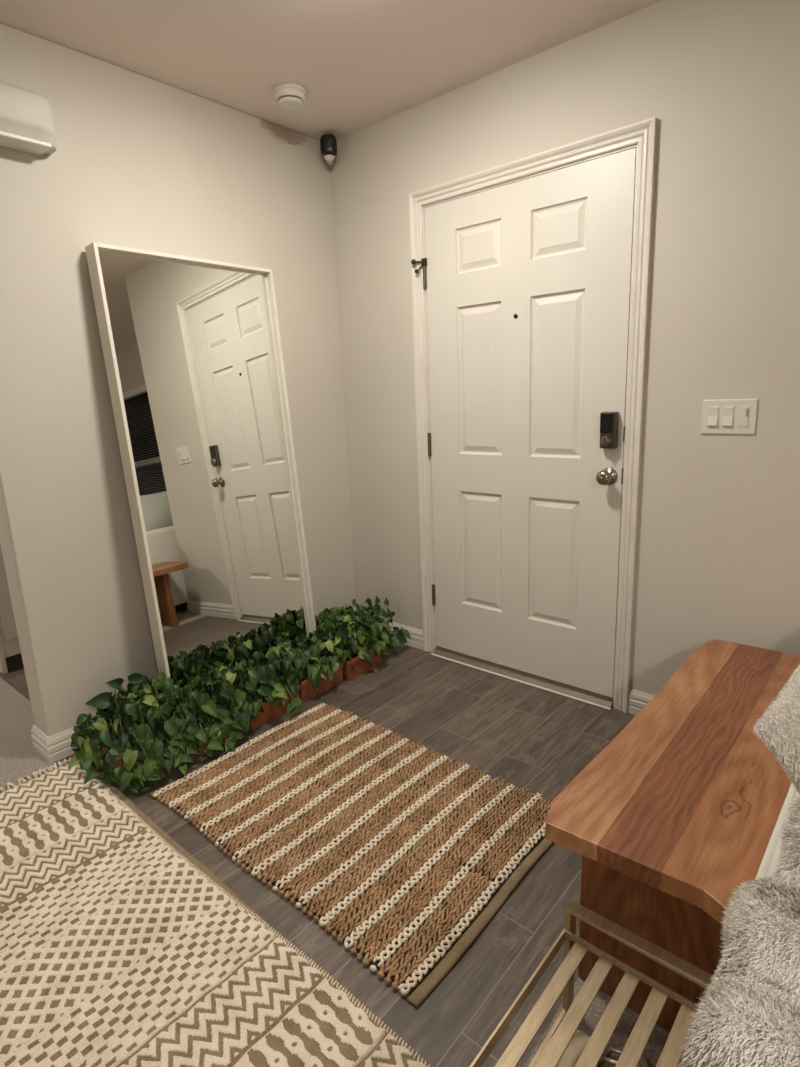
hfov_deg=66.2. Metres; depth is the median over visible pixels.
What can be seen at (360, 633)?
pothos
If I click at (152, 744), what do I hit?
pothos
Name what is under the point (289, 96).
smoke detector
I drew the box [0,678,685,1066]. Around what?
floor
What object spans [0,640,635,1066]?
floor
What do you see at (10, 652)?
vanity cabinet
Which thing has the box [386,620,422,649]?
baseboard
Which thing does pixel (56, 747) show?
baseboard
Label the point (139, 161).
wall
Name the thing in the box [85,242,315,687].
floor mirror
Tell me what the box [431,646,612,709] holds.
trim
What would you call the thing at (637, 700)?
baseboard
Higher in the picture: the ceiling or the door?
the ceiling
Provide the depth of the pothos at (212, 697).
2.32 m
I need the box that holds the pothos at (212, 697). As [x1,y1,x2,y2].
[159,666,255,758]
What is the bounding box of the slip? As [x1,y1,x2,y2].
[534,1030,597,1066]
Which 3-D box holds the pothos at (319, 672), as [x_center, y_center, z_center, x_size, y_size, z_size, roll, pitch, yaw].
[-0.399,0.577,2.763,0.297,0.260,0.369,9,17,40]
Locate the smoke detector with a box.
[273,83,306,109]
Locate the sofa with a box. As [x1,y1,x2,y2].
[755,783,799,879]
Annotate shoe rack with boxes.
[469,900,713,1066]
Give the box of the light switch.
[701,399,757,433]
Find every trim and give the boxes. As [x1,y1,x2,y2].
[409,117,657,712]
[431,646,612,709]
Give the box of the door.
[411,148,636,697]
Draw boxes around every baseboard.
[31,721,124,761]
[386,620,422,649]
[627,689,653,714]
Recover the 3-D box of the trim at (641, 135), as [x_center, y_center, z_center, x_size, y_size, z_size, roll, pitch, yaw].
[0.521,-0.391,2.623,1.050,2.138,0.142,9,17,40]
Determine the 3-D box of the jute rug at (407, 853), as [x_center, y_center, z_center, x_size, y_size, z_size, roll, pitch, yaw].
[-0.148,0.868,1.984,1.179,0.020,0.800,9,17,40]
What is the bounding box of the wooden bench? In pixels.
[545,639,799,1040]
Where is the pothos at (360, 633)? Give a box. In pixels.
[313,595,410,680]
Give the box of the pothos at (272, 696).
[222,642,303,730]
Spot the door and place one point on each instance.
(527, 282)
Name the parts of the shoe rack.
rail, floor rail, leg, rail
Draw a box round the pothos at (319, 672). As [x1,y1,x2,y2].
[280,627,346,702]
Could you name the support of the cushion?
on the fur throw
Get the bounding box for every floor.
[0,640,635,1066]
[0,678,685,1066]
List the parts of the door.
knob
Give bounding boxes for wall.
[0,23,355,736]
[330,0,799,695]
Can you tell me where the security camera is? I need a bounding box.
[320,134,336,165]
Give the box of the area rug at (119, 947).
[0,755,433,1066]
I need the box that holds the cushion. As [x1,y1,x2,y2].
[752,664,799,796]
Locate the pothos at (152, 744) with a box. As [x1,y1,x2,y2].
[68,672,200,792]
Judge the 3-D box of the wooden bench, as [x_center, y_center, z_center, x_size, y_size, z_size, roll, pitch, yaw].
[0.823,0.701,1.618,0.394,0.424,1.201,9,17,40]
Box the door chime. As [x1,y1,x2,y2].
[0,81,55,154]
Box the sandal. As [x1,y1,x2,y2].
[598,1047,648,1066]
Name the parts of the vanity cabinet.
panel, door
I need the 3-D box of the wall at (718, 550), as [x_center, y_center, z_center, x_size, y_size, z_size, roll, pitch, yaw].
[-0.559,-0.726,3.527,5.172,2.471,0.140,9,17,40]
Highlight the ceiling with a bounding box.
[0,0,661,139]
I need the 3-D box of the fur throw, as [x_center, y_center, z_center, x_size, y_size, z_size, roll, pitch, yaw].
[0.450,0.561,0.486,0.449,0.314,0.859,9,17,40]
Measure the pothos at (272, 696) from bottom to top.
0.262 m
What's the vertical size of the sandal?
0.074 m
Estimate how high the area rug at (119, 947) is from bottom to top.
0.021 m
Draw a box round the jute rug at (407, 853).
[149,703,553,1007]
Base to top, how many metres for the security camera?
0.108 m
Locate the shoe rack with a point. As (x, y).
(573, 1012)
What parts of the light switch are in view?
switch frame, switch frame, switch frame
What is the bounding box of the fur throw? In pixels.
[676,796,799,1066]
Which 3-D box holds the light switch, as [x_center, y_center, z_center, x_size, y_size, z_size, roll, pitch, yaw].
[1.091,-0.388,2.039,0.166,0.114,0.014,9,17,40]
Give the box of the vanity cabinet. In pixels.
[0,544,22,673]

